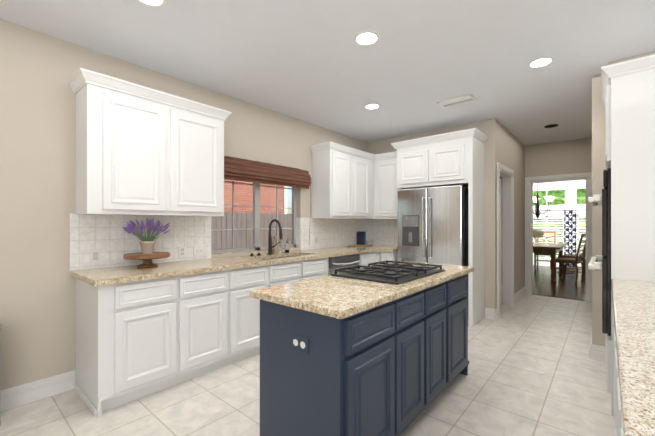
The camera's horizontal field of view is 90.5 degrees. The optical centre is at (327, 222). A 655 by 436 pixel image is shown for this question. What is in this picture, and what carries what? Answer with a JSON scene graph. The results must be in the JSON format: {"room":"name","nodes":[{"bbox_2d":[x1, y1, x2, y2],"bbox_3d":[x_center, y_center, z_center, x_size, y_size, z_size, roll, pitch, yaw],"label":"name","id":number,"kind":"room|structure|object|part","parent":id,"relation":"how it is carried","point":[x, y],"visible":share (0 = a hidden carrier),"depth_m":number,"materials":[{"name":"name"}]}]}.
{"room":"kitchen","nodes":[
{"label":"kitchen","id":0,"kind":"room"},
{"bbox_2d":[0,19,367,390],"bbox_3d":[-1.691,-0.052,3.006,0.150,2.700,7.440,0,0,41],"label":"wall","id":1,"kind":"structure","parent":0,"point":[38,70],"depth_m":2.43,"materials":[{"name":"paint"}]},
{"bbox_2d":[0,370,75,411],"bbox_3d":[-2.980,1.226,1.372,0.020,0.140,3.085,0,0,41],"label":"baseboard","id":2,"kind":"structure","parent":1,"relation":"attached to","point":[21,395],"depth_m":2.36,"materials":[{"name":"white wood"}]},
{"bbox_2d":[68,68,230,216],"bbox_3d":[-1.477,-0.572,2.847,0.378,1.020,1.203,0,0,41],"label":"upper cabinet","id":3,"kind":"object","parent":1,"relation":"attached to","point":[143,150],"visible":1,"depth_m":2.61,"materials":[{"name":"white wood"}]},
{"bbox_2d":[70,213,367,270],"bbox_3d":[-0.674,0.155,4.124,0.082,0.449,4.162,0,0,41],"label":"backsplash","id":4,"kind":"structure","parent":1,"relation":"attached to","point":[111,238],"depth_m":3.05,"materials":[{"name":"tile"}]},
{"bbox_2d":[90,249,100,262],"bbox_3d":[-1.888,0.273,2.641,0.008,0.115,0.072,0,0,41],"label":"outlet","id":5,"kind":"object","parent":4,"relation":"attached to","point":[95,255],"visible":1,"depth_m":2.64,"materials":[{"name":"white plastic"}]},
{"bbox_2d":[178,246,185,257],"bbox_3d":[-1.425,0.289,3.179,0.010,0.115,0.072,0,0,41],"label":"duplex electrical outlet","id":6,"kind":"object","parent":4,"relation":"attached to","point":[181,251],"visible":1,"depth_m":3.18,"materials":[{"name":"white plastic"}]},
{"bbox_2d":[193,245,203,256],"bbox_3d":[-1.309,0.294,3.310,0.014,0.115,0.115,0,0,41],"label":"double light switch","id":7,"kind":"object","parent":4,"relation":"attached to","point":[198,251],"visible":1,"depth_m":3.31,"materials":[{"name":"white plastic"}]},
{"bbox_2d":[211,179,296,253],"bbox_3d":[-0.875,-0.190,3.993,0.050,1.080,1.320,0,0,41],"label":"window","id":8,"kind":"structure","parent":1,"relation":"in","point":[252,210],"depth_m":3.95,"materials":[{"name":"glass"}]},
{"bbox_2d":[224,156,310,238],"bbox_3d":[-0.730,-0.200,3.918,0.112,1.020,1.465,0,0,41],"label":"window blind","id":9,"kind":"object","parent":8,"relation":"attached to","point":[246,170],"visible":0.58,"depth_m":3.87,"materials":[{"name":"brown wood"}]},
{"bbox_3d":[-0.242,-0.144,4.426,0.035,0.910,0.006,0,0,41],"label":"blind window cord","id":10,"kind":"part","parent":9,"relation":"part of","materials":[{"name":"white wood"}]},
{"bbox_2d":[211,247,299,254],"bbox_3d":[-0.828,0.344,3.951,0.071,0.012,1.316,0,0,41],"label":"window sill","id":11,"kind":"structure","parent":1,"relation":"attached to","point":[249,251],"depth_m":3.78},
{"bbox_2d":[310,141,353,218],"bbox_3d":[0.071,-0.561,4.664,0.358,1.004,0.470,0,0,41],"label":"upper cabinet","id":12,"kind":"object","parent":1,"relation":"attached to","point":[350,183],"depth_m":4.51,"materials":[{"name":"white wood"}]},
{"bbox_2d":[354,149,369,218],"bbox_3d":[0.374,-0.560,5.016,0.358,1.004,0.460,0,0,41],"label":"upper cabinet","id":13,"kind":"object","parent":1,"relation":"attached to","point":[361,160],"depth_m":4.92,"materials":[{"name":"white wood"}]},
{"bbox_2d":[0,294,614,435],"bbox_3d":[1.185,1.321,1.862,6.000,0.050,9.460,0,0,41],"label":"floor","id":14,"kind":"structure","parent":0,"point":[534,369],"depth_m":2.38,"materials":[{"name":"beige tile"}]},
{"bbox_2d":[0,324,1,425],"bbox_3d":[-2.205,0.969,1.985,0.300,0.655,0.300,0,0,41],"label":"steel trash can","id":15,"kind":"object","parent":14,"relation":"on","point":[0,349],"visible":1,"depth_m":2.09,"materials":[{"name":"silver metal"}]},
{"bbox_2d":[74,276,181,416],"bbox_3d":[-1.571,0.858,2.544,0.628,0.880,0.526,0,0,41],"label":"base cabinet","id":16,"kind":"object","parent":14,"relation":"on","point":[135,340],"depth_m":2.33,"materials":[{"name":"white wood"}]},
{"bbox_2d":[70,245,396,286],"bbox_3d":[-0.322,0.400,3.828,0.848,0.040,4.163,0,0,41],"label":"countertop","id":17,"kind":"structure","parent":16,"relation":"on","point":[109,276],"depth_m":2.90,"materials":[{"name":"beige stone"}]},
{"bbox_2d":[123,252,169,267],"bbox_3d":[-1.531,0.320,2.762,0.350,0.113,0.350,0,0,41],"label":"plant stand","id":18,"kind":"object","parent":17,"relation":"on","point":[147,260],"visible":0.96,"depth_m":2.68,"materials":[{"name":"brown wood"}]},
{"bbox_2d":[123,217,169,253],"bbox_3d":[-1.522,0.107,2.754,0.334,0.311,0.356,0,0,41],"label":"plant pot","id":19,"kind":"object","parent":18,"relation":"on","point":[147,243],"visible":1,"depth_m":2.72,"materials":[{"name":"ceramic"}]},
{"bbox_2d":[250,219,282,255],"bbox_3d":[-0.670,0.169,3.755,0.250,0.419,0.411,0,0,41],"label":"faucet","id":20,"kind":"object","parent":17,"relation":"on","point":[270,246],"visible":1,"depth_m":3.86,"materials":[{"name":"brown metal"}]},
{"bbox_2d":[272,236,276,253],"bbox_3d":[-0.660,0.274,3.964,0.066,0.210,0.072,0,0,41],"label":"brush holder","id":21,"kind":"object","parent":17,"relation":"on","point":[273,249],"visible":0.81,"depth_m":3.95,"materials":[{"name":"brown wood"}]},
{"bbox_2d":[278,239,281,253],"bbox_3d":[-0.577,0.288,3.973,0.074,0.182,0.056,0,0,41],"label":"soap bottle","id":22,"kind":"object","parent":17,"relation":"on","point":[279,248],"visible":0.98,"depth_m":3.96,"materials":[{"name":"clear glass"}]},
{"bbox_2d":[285,239,289,252],"bbox_3d":[-0.496,0.288,4.035,0.074,0.182,0.056,0,0,41],"label":"soap bottle","id":23,"kind":"object","parent":17,"relation":"on","point":[286,248],"visible":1,"depth_m":4.02,"materials":[{"name":"clear glass"}]},
{"bbox_2d":[348,244,371,246],"bbox_3d":[0.500,0.372,5.223,0.180,0.018,0.540,0,0,41],"label":"cutting board","id":24,"kind":"object","parent":17,"relation":"on","point":[359,245],"visible":0.92,"depth_m":5.12,"materials":[{"name":"brown wood"}]},
{"bbox_2d":[357,232,364,244],"bbox_3d":[0.542,0.257,5.303,0.140,0.210,0.035,0,0,41],"label":"book","id":25,"kind":"object","parent":24,"relation":"on","point":[360,238],"visible":1,"depth_m":5.28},
{"bbox_2d":[366,234,372,243],"bbox_3d":[0.694,0.274,5.410,0.125,0.175,0.120,0,0,41],"label":"finial","id":26,"kind":"object","parent":24,"relation":"on","point":[369,237],"visible":1,"depth_m":5.38,"materials":[{"name":"beige ceramic"}]},
{"bbox_2d":[182,269,233,381],"bbox_3d":[-1.252,0.858,2.915,0.628,0.880,0.452,0,0,41],"label":"base cabinet","id":27,"kind":"object","parent":14,"relation":"on","point":[207,298],"depth_m":2.73,"materials":[{"name":"white wood"}]},
{"bbox_2d":[234,265,269,362],"bbox_3d":[-0.963,0.859,3.251,0.628,0.880,0.435,0,0,41],"label":"base cabinet","id":28,"kind":"object","parent":14,"relation":"on","point":[246,308],"depth_m":3.04,"materials":[{"name":"white wood"}]},
{"bbox_2d":[270,275,317,285],"bbox_3d":[-0.515,0.989,3.720,0.360,0.620,0.860,0,0,41],"label":"base cabinet","id":29,"kind":"object","parent":14,"relation":"on","point":[285,279],"depth_m":3.44,"materials":[{"name":"white wood"}]},
{"bbox_2d":[260,298,399,435],"bbox_3d":[0.001,0.856,1.790,0.600,0.880,0.465,0,0,41],"label":"base cabinet","id":30,"kind":"object","parent":14,"relation":"on","point":[396,367],"depth_m":1.60,"materials":[{"name":"blue wood"}]},
{"bbox_2d":[291,333,307,354],"bbox_3d":[-0.138,0.596,1.598,0.120,0.080,0.007,0,0,41],"label":"outlet","id":31,"kind":"object","parent":30,"relation":"attached to","point":[299,338],"depth_m":1.59,"materials":[{"name":"plastic"}]},
{"bbox_3d":[-0.121,0.596,1.580,0.034,0.034,0.002,0,0,41],"label":"outlet sockets on the island","id":32,"kind":"part","parent":31,"relation":"part of","materials":[{"name":"white plastic"}]},
{"bbox_2d":[250,261,473,318],"bbox_3d":[0.409,0.397,2.288,0.650,0.040,1.830,0,0,41],"label":"countertop","id":33,"kind":"structure","parent":30,"relation":"on","point":[337,297],"depth_m":1.77,"materials":[{"name":"beige stone"}]},
{"bbox_2d":[331,260,444,284],"bbox_3d":[0.470,0.354,2.413,0.530,0.045,0.760,0,0,41],"label":"cooktop","id":34,"kind":"object","parent":33,"relation":"in","point":[394,272],"visible":1,"depth_m":2.29,"materials":[{"name":"black metal"}]},
{"bbox_3d":[0.470,0.350,2.413,0.345,0.028,0.525,0,0,41],"label":"burner","id":35,"kind":"part","parent":34,"relation":"part of","materials":[{"name":"metal"}]},
{"bbox_2d":[322,251,379,276],"bbox_3d":[0.383,0.861,4.816,0.628,0.880,0.548,0,0,41],"label":"base cabinet","id":36,"kind":"object","parent":14,"relation":"on","point":[371,257],"depth_m":4.50,"materials":[{"name":"white wood"}]},
{"bbox_2d":[329,254,359,274],"bbox_3d":[0.042,0.810,4.337,0.630,0.771,0.616,0,0,41],"label":"dishwasher","id":37,"kind":"object","parent":36,"relation":"in","point":[337,262],"visible":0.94,"depth_m":4.11,"materials":[{"name":"silver metal"}]},
{"bbox_3d":[0.228,0.490,4.177,0.029,0.130,0.616,0,0,41],"label":"panel","id":38,"kind":"part","parent":37,"relation":"part of","materials":[{"name":"silver metal"}]},
{"bbox_3d":[0.228,0.873,4.177,0.029,0.625,0.616,0,0,41],"label":"door","id":39,"kind":"part","parent":37,"relation":"part of","materials":[{"name":"silver metal"}]},
{"bbox_3d":[0.257,0.513,4.152,0.062,0.050,0.557,0,0,41],"label":"handle","id":40,"kind":"part","parent":37,"relation":"part of","materials":[{"name":"silver metal"}]},
{"bbox_2d":[380,251,396,264],"bbox_3d":[1.051,0.862,4.979,0.228,0.880,0.626,0,0,41],"label":"base cabinet","id":41,"kind":"object","parent":14,"relation":"on","point":[388,256],"visible":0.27,"depth_m":4.74,"materials":[{"name":"white wood"}]},
{"bbox_2d":[400,288,427,433],"bbox_3d":[0.277,0.857,2.110,0.600,0.880,0.380,0,0,41],"label":"base cabinet","id":42,"kind":"object","parent":14,"relation":"on","point":[413,307],"depth_m":1.94,"materials":[{"name":"blue wood"}]},
{"bbox_2d":[397,185,467,265],"bbox_3d":[1.509,0.398,4.580,0.910,1.765,0.619,0,0,41],"label":"fridge","id":43,"kind":"object","parent":14,"relation":"on","point":[432,224],"visible":0.52,"depth_m":4.32,"materials":[{"name":"silver metal"}]},
{"bbox_3d":[1.161,0.096,4.539,0.231,0.370,0.008,0,0,41],"label":"dispenser panel","id":44,"kind":"part","parent":43,"relation":"part of","materials":[{"name":"silver metal"}]},
{"bbox_3d":[1.164,0.116,4.543,0.255,0.430,0.003,0,0,41],"label":"dispenser frame","id":45,"kind":"part","parent":43,"relation":"part of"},
{"bbox_2d":[391,128,488,326],"bbox_3d":[1.557,0.071,4.577,1.173,2.460,0.578,0,0,41],"label":"tall cabinet","id":46,"kind":"object","parent":14,"relation":"on","point":[451,158],"visible":0.96,"depth_m":4.26,"materials":[{"name":"white wood"}]},
{"bbox_2d":[428,279,451,404],"bbox_3d":[0.523,0.857,2.396,0.600,0.880,0.375,0,0,41],"label":"base cabinet","id":47,"kind":"object","parent":14,"relation":"on","point":[439,295],"depth_m":2.24,"materials":[{"name":"blue wood"}]},
{"bbox_2d":[452,274,468,379],"bbox_3d":[0.818,0.858,2.740,0.600,0.880,0.530,0,0,41],"label":"base cabinet","id":48,"kind":"object","parent":14,"relation":"on","point":[460,362],"depth_m":2.56,"materials":[{"name":"blue wood"}]},
{"bbox_2d":[532,293,585,300],"bbox_3d":[4.013,1.300,5.656,0.800,0.006,0.100,0,0,41],"label":"threshold","id":49,"kind":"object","parent":14,"relation":"on","point":[559,297],"depth_m":5.61,"materials":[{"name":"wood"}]},
{"bbox_2d":[614,339,618,435],"bbox_3d":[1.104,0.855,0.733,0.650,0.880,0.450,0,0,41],"label":"base cabinet","id":50,"kind":"object","parent":14,"relation":"on","point":[616,381],"depth_m":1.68,"materials":[{"name":"white wood"}]},
{"bbox_2d":[618,387,622,435],"bbox_3d":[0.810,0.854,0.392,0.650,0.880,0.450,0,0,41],"label":"base cabinet","id":51,"kind":"object","parent":14,"relation":"on","point":[618,420],"depth_m":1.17,"materials":[{"name":"white wood"}]},
{"bbox_2d":[611,279,654,435],"bbox_3d":[0.846,0.394,0.426,0.680,0.040,4.038,0,0,41],"label":"countertop","id":52,"kind":"structure","parent":51,"relation":"on","point":[634,311],"depth_m":0.94,"materials":[{"name":"beige stone"}]},
{"bbox_2d":[601,54,654,416],"bbox_3d":[2.401,0.127,2.288,0.710,2.340,0.908,0,0,41],"label":"tall cabinet","id":53,"kind":"object","parent":14,"relation":"on","point":[628,95],"visible":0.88,"depth_m":2.12,"materials":[{"name":"white wood"}]},
{"bbox_2d":[588,168,610,335],"bbox_3d":[2.138,0.203,2.547,0.124,1.150,0.768,0,0,41],"label":"double oven","id":54,"kind":"object","parent":53,"relation":"in","point":[604,201],"visible":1,"depth_m":2.24,"materials":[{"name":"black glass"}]},
{"bbox_3d":[2.120,0.070,2.562,0.078,0.535,0.728,0,0,41],"label":"handle","id":55,"kind":"part","parent":54,"relation":"part of","materials":[{"name":"silver metal"}]},
{"bbox_2d":[0,0,654,145],"bbox_3d":[2.828,-1.450,3.777,6.000,0.100,14.500,0,0,41],"label":"ceiling","id":56,"kind":"structure","parent":0,"point":[311,62],"depth_m":2.65,"materials":[{"name":"paint"}]},
{"bbox_2d":[137,0,166,6],"bbox_3d":[-1.106,-1.398,2.006,0.200,0.009,0.200,0,0,41],"label":"recessed light","id":57,"kind":"object","parent":56,"relation":"in","point":[162,3],"depth_m":2.07,"materials":[{"name":"white plastic"}]},
{"bbox_3d":[-1.106,-1.401,2.006,0.148,0.002,0.148,0,0,41],"label":"recessed ceiling light lens","id":58,"kind":"part","parent":57,"relation":"part of","materials":[{"name":"white plastic"}]},
{"bbox_2d":[354,31,379,45],"bbox_3d":[0.298,-1.397,2.466,0.200,0.009,0.200,0,0,41],"label":"recessed light","id":59,"kind":"object","parent":56,"relation":"in","point":[366,38],"depth_m":2.47,"materials":[{"name":"white plastic"}]},
{"bbox_2d":[364,103,380,109],"bbox_3d":[0.540,-1.395,3.906,0.200,0.009,0.200,0,0,41],"label":"recessed light","id":60,"kind":"object","parent":56,"relation":"in","point":[379,106],"depth_m":3.91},
{"bbox_3d":[0.540,-1.398,3.906,0.148,0.002,0.148,0,0,41],"label":"recessed ceiling light lens","id":61,"kind":"part","parent":60,"relation":"part of","materials":[{"name":"white plastic"}]},
{"bbox_2d":[437,94,476,107],"bbox_3d":[1.484,-1.393,3.733,0.380,0.014,0.200,0,0,41],"label":"ceiling vent","id":62,"kind":"object","parent":56,"relation":"in","point":[461,99],"visible":1,"depth_m":3.72,"materials":[{"name":"white metal"}]},
{"bbox_2d":[527,57,554,67],"bbox_3d":[1.863,-1.397,2.837,0.200,0.009,0.200,0,0,41],"label":"recessed light","id":63,"kind":"object","parent":56,"relation":"in","point":[532,61],"depth_m":2.84,"materials":[{"name":"white plastic"}]},
{"bbox_3d":[1.863,-1.399,2.837,0.148,0.002,0.148,0,0,41],"label":"recessed ceiling light lens","id":64,"kind":"part","parent":63,"relation":"part of","materials":[{"name":"white plastic"}]},
{"bbox_2d":[533,183,554,217],"bbox_3d":[5.195,-0.743,8.074,0.730,1.299,0.761,0,0,41],"label":"dining chandelier","id":65,"kind":"object","parent":56,"relation":"hanging from","point":[549,199],"visible":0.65,"depth_m":8.02,"materials":[{"name":"brown metal"}]},
{"bbox_2d":[368,120,485,306],"bbox_3d":[1.476,-0.048,5.109,1.910,2.700,0.120,0,0,41],"label":"wall","id":66,"kind":"structure","parent":0,"point":[381,146],"depth_m":5.08,"materials":[{"name":"paint"}]},
{"bbox_2d":[368,219,396,245],"bbox_3d":[1.036,0.157,5.403,0.842,0.449,0.007,0,0,41],"label":"backsplash","id":67,"kind":"structure","parent":66,"relation":"attached to","point":[382,231],"depth_m":5.48,"materials":[{"name":"tile"}]},
{"bbox_2d":[374,153,398,218],"bbox_3d":[1.033,-0.560,5.173,0.495,1.004,0.358,0,0,41],"label":"upper cabinet","id":68,"kind":"object","parent":66,"relation":"attached to","point":[385,164],"depth_m":5.06,"materials":[{"name":"white wood"}]},
{"bbox_2d":[485,118,524,308],"bbox_3d":[2.885,-0.048,5.191,0.120,2.700,2.080,0,0,41],"label":"wall","id":69,"kind":"structure","parent":0,"point":[504,146],"depth_m":4.50,"materials":[{"name":"paint"}]},
{"bbox_2d":[500,178,501,303],"bbox_3d":[2.918,0.294,5.547,0.269,2.000,0.764,0,0,41],"label":"pantry door","id":70,"kind":"structure","parent":69,"relation":"in","point":[500,240],"depth_m":5.18,"materials":[{"name":"white wood"}]},
{"bbox_2d":[497,162,513,317],"bbox_3d":[2.586,0.239,4.827,0.151,2.125,0.990,0,0,41],"label":"door frame","id":71,"kind":"structure","parent":69,"relation":"attached to","point":[505,173],"depth_m":5.11,"materials":[{"name":"white wood"}]},
{"bbox_2d":[514,286,525,303],"bbox_3d":[3.287,1.232,5.555,0.032,0.140,1.000,0,0,41],"label":"baseboard","id":72,"kind":"structure","parent":69,"relation":"attached to","point":[517,296],"depth_m":5.49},
{"bbox_2d":[525,137,591,176],"bbox_3d":[4.269,-0.048,5.451,6.000,2.700,0.120,0,0,41],"label":"wall","id":73,"kind":"structure","parent":0,"point":[574,156],"depth_m":5.60,"materials":[{"name":"paint"}]},
{"bbox_2d":[525,172,591,301],"bbox_3d":[4.019,0.240,5.666,0.970,2.125,0.172,0,0,41],"label":"trim","id":74,"kind":"structure","parent":73,"relation":"attached to","point":[586,177],"depth_m":5.71,"materials":[{"name":"white wood"}]},
{"bbox_2d":[533,265,585,299],"bbox_3d":[5.912,1.330,7.359,6.000,0.050,5.040,0,0,41],"label":"floor","id":75,"kind":"structure","parent":0,"point":[567,286],"depth_m":6.83,"materials":[{"name":"brown wood"}]},
{"bbox_2d":[534,231,555,269],"bbox_3d":[6.056,0.774,9.030,0.460,1.072,0.560,0,0,41],"label":"dining chair","id":76,"kind":"object","parent":75,"relation":"on","point":[544,254],"visible":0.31,"depth_m":9.04,"materials":[{"name":"brown wood"}]},
{"bbox_2d":[533,242,567,281],"bbox_3d":[5.235,0.922,8.068,1.050,0.768,1.850,0,0,41],"label":"dining table","id":77,"kind":"object","parent":75,"relation":"on","point":[552,249],"visible":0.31,"depth_m":7.28,"materials":[{"name":"brown wood"}]},
{"bbox_2d":[533,228,543,243],"bbox_3d":[5.165,0.342,8.070,0.360,0.391,0.377,0,0,41],"label":"vase","id":78,"kind":"object","parent":77,"relation":"on","point":[539,233],"visible":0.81,"depth_m":7.95,"materials":[{"name":"white ceramic"}]},
{"bbox_2d":[555,233,585,282],"bbox_3d":[5.430,0.771,7.231,0.460,1.072,0.560,0,0,-37],"label":"dining chair","id":79,"kind":"object","parent":75,"relation":"on","point":[576,260],"visible":0.9,"depth_m":7.14,"materials":[{"name":"brown wood"}]},
{"bbox_3d":[5.388,0.827,7.287,0.474,0.034,0.489,0,0,41],"label":"seat","id":80,"kind":"part","parent":79,"relation":"part of","materials":[{"name":"brown wood"}]},
{"bbox_2d":[562,249,585,277],"bbox_3d":[6.102,0.772,7.949,0.560,1.072,0.460,0,0,41],"label":"dining chair","id":81,"kind":"object","parent":75,"relation":"on","point":[565,267],"visible":0.5,"depth_m":7.91,"materials":[{"name":"brown wood"}]},
{"bbox_3d":[6.049,0.828,7.994,0.400,0.034,0.420,0,0,41],"label":"seat","id":82,"kind":"part","parent":81,"relation":"part of","materials":[{"name":"brown wood"}]},
{"bbox_2d":[533,180,585,267],"bbox_3d":[7.020,-0.041,9.416,4.800,2.700,0.120,0,0,41],"label":"wall","id":83,"kind":"structure","parent":0,"point":[569,187],"depth_m":9.43,"materials":[{"name":"white paint"}]},
{"bbox_2d":[533,254,550,260],"bbox_3d":[6.502,1.059,9.840,0.433,0.153,0.054,0,0,41],"label":"window shutters","id":84,"kind":"object","parent":83,"relation":"attached to","point":[546,257],"depth_m":9.82,"materials":[{"name":"white wood"}]},
{"bbox_2d":[533,215,563,242],"bbox_3d":[6.622,0.200,9.738,0.747,0.811,0.054,0,0,41],"label":"window shutters","id":85,"kind":"object","parent":83,"relation":"attached to","point":[546,223],"depth_m":9.70,"materials":[{"name":"white wood"}]},
{"bbox_2d":[533,189,564,195],"bbox_3d":[6.632,-0.899,9.732,0.771,0.178,0.054,0,0,41],"label":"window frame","id":86,"kind":"structure","parent":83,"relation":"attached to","point":[547,189],"depth_m":9.75,"materials":[{"name":"white wood"}]},
{"bbox_2d":[539,209,585,210],"bbox_3d":[6.754,-0.351,9.491,3.500,0.023,0.111,0,0,41],"label":"curtain rod","id":87,"kind":"object","parent":83,"relation":"attached to","point":[559,210],"visible":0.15,"depth_m":9.44,"materials":[{"name":"brown metal"}]},
{"bbox_2d":[564,211,575,267],"bbox_3d":[6.911,0.471,9.243,0.280,1.615,0.074,0,0,41],"label":"curtain","id":88,"kind":"object","parent":87,"relation":"hanging from","point":[570,230],"visible":0.92,"depth_m":9.23,"materials":[{"name":"fabric"}]},
{"bbox_2d":[577,215,585,252],"bbox_3d":[7.219,0.327,9.225,0.180,1.053,0.054,0,0,41],"label":"window shutters","id":89,"kind":"object","parent":83,"relation":"attached to","point":[578,216],"depth_m":9.24,"materials":[{"name":"white wood"}]},
{"bbox_2d":[592,51,654,346],"bbox_3d":[3.735,-0.050,3.787,0.940,2.700,3.100,0,0,41],"label":"wall","id":90,"kind":"structure","parent":0,"point":[598,161],"depth_m":3.06,"materials":[{"name":"paint"}]},
{"bbox_2d":[589,332,594,359],"bbox_3d":[3.435,1.230,4.180,0.030,0.140,2.892,0,0,41],"label":"baseboard","id":91,"kind":"structure","parent":90,"relation":"attached to","point":[591,348],"depth_m":3.09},
{"bbox_3d":[-1.083,1.629,6.279,18.000,0.050,24.000,0,0,41],"label":"ground","id":92,"kind":"structure","parent":0,"visible":0},
{"bbox_2d":[533,189,585,258],"bbox_3d":[8.123,-1.538,11.622,13.000,6.300,0.100,0,0,41],"label":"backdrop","id":93,"kind":"object","parent":92,"relation":"on","point":[559,196],"depth_m":11.54,"materials":[{"name":"green plant"}]}
]}

